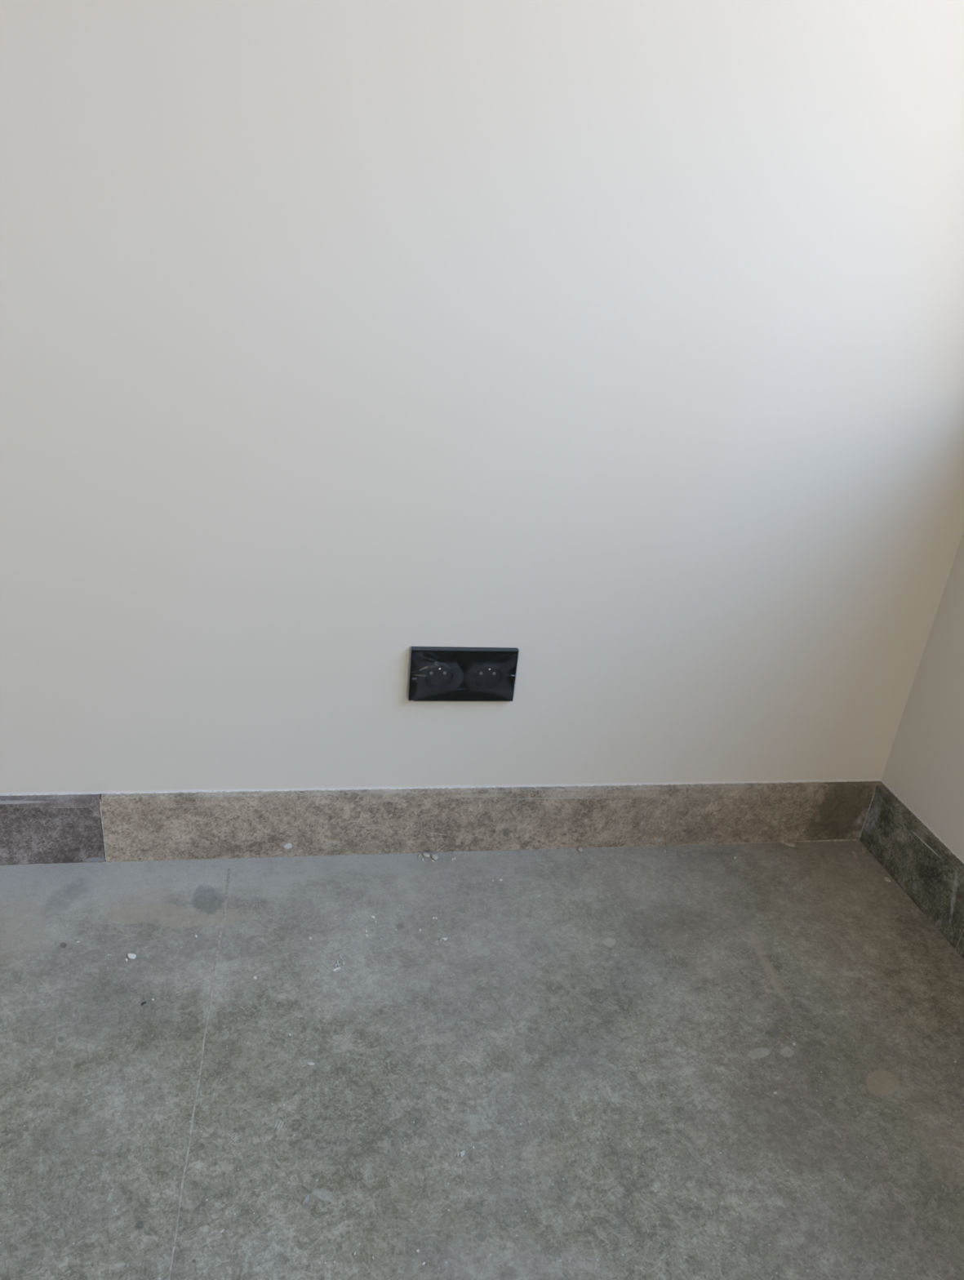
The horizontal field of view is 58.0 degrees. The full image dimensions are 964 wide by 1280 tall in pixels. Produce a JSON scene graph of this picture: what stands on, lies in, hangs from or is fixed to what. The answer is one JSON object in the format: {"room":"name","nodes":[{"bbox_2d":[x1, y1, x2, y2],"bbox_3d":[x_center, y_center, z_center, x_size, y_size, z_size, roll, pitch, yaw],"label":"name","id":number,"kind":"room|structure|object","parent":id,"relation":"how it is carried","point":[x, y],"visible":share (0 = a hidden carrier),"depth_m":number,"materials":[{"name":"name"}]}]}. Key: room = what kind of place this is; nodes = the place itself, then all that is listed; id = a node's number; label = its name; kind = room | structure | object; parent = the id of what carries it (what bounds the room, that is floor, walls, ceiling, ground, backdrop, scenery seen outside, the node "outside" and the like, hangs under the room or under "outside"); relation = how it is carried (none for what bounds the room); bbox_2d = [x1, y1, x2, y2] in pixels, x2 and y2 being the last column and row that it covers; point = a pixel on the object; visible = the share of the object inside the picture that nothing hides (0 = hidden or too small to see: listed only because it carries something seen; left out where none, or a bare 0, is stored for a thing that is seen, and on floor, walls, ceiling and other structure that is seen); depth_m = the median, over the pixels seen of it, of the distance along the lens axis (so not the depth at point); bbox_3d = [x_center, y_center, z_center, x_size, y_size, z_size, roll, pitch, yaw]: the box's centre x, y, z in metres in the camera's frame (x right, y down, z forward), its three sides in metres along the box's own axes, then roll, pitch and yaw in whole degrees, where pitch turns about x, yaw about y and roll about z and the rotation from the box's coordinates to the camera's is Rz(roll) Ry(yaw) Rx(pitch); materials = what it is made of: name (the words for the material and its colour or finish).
{"room":"empty room","nodes":[
{"label":"empty room","id":0,"kind":"room"},
{"bbox_2d":[0,0,963,795],"bbox_3d":[-0.923,-0.922,0.746,3.880,2.600,0.240,1,25,-11],"label":"wall","id":1,"kind":"structure","parent":0,"point":[618,345],"depth_m":1.06,"materials":[{"name":"paint"}]},
{"bbox_2d":[0,780,884,866],"bbox_3d":[-1.015,0.261,1.145,3.399,0.111,0.015,1,25,-11],"label":"baseboard","id":2,"kind":"structure","parent":1,"relation":"attached to","point":[161,826],"depth_m":1.31,"materials":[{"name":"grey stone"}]},
{"bbox_2d":[408,646,519,702],"bbox_3d":[-0.028,0.050,1.222,0.154,0.084,0.014,1,25,-11],"label":"power socket","id":3,"kind":"object","parent":1,"relation":"attached to","point":[437,673],"visible":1,"depth_m":1.22,"materials":[{"name":"black plastic"}]},
{"bbox_2d":[0,840,963,1279],"bbox_3d":[-0.740,1.133,-0.403,3.880,0.150,4.080,1,25,-11],"label":"floor","id":4,"kind":"structure","parent":0,"point":[126,1116],"depth_m":0.99,"materials":[{"name":"stone"}]},
{"bbox_2d":[127,953,136,959],"bbox_3d":[-0.442,0.399,1.096,0.011,0.003,0.008,1,25,-11],"label":"chip","id":5,"kind":"object","parent":4,"relation":"on","point":[131,956],"visible":1,"depth_m":1.09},
{"bbox_2d":[302,1195,310,1204],"bbox_3d":[-0.169,0.541,0.840,0.004,0.004,0.010,14,26,19],"label":"chip","id":6,"kind":"object","parent":4,"relation":"on","point":[306,1200],"visible":1,"depth_m":0.84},
{"bbox_2d":[422,852,430,857],"bbox_3d":[-0.086,0.328,1.327,0.014,0.005,0.007,22,29,31],"label":"pebble","id":7,"kind":"object","parent":4,"relation":"on","point":[424,854],"visible":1,"depth_m":1.33,"materials":[{"name":"white stone"}]},
{"bbox_2d":[431,853,438,860],"bbox_3d":[-0.072,0.330,1.325,0.011,0.005,0.013,1,25,-11],"label":"pebble","id":8,"kind":"object","parent":4,"relation":"on","point":[434,856],"visible":1,"depth_m":1.32,"materials":[{"name":"white stone"}]},
{"bbox_2d":[459,1150,465,1157],"bbox_3d":[-0.020,0.531,0.898,0.008,0.001,0.005,-18,33,-41],"label":"flake","id":9,"kind":"object","parent":4,"relation":"on","point":[462,1153],"visible":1,"depth_m":0.90,"materials":[{"name":"paint"}]},
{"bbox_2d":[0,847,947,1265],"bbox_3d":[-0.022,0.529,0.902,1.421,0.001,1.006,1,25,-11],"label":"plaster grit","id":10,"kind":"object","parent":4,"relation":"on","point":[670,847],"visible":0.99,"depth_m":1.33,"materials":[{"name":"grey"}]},
{"bbox_2d":[577,845,582,852],"bbox_3d":[0.155,0.330,1.374,0.010,0.005,0.011,19,28,27],"label":"pebble","id":11,"kind":"object","parent":4,"relation":"on","point":[580,848],"visible":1,"depth_m":1.37,"materials":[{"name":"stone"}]},
{"bbox_2d":[783,841,795,847],"bbox_3d":[0.510,0.338,1.438,0.021,0.003,0.015,6,24,0],"label":"clump","id":12,"kind":"object","parent":4,"relation":"on","point":[792,844],"visible":1,"depth_m":1.44,"materials":[{"name":"stone"}]},
{"bbox_2d":[850,849,857,859],"bbox_3d":[0.612,0.353,1.428,0.007,0.002,0.023,6,24,1],"label":"chip","id":13,"kind":"object","parent":4,"relation":"on","point":[854,854],"visible":1,"depth_m":1.43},
{"bbox_2d":[861,847,866,853],"bbox_3d":[0.632,0.349,1.441,0.007,0.003,0.023,19,28,28],"label":"chip","id":14,"kind":"object","parent":4,"relation":"on","point":[864,849],"visible":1,"depth_m":1.44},
{"bbox_2d":[884,876,890,881],"bbox_3d":[0.642,0.379,1.377,0.010,0.002,0.012,1,25,-11],"label":"chip","id":15,"kind":"object","parent":4,"relation":"on","point":[887,879],"visible":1,"depth_m":1.38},
{"bbox_2d":[880,530,963,862],"bbox_3d":[1.192,-0.036,-0.743,0.240,2.600,3.840,1,25,-11],"label":"wall","id":16,"kind":"structure","parent":0,"point":[924,769],"depth_m":1.31,"materials":[{"name":"paint"}]},
{"bbox_2d":[858,782,963,959],"bbox_3d":[0.935,1.041,-0.149,0.018,0.111,3.596,1,25,-11],"label":"baseboard","id":17,"kind":"structure","parent":16,"relation":"attached to","point":[922,865],"depth_m":1.33,"materials":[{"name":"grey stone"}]}
]}

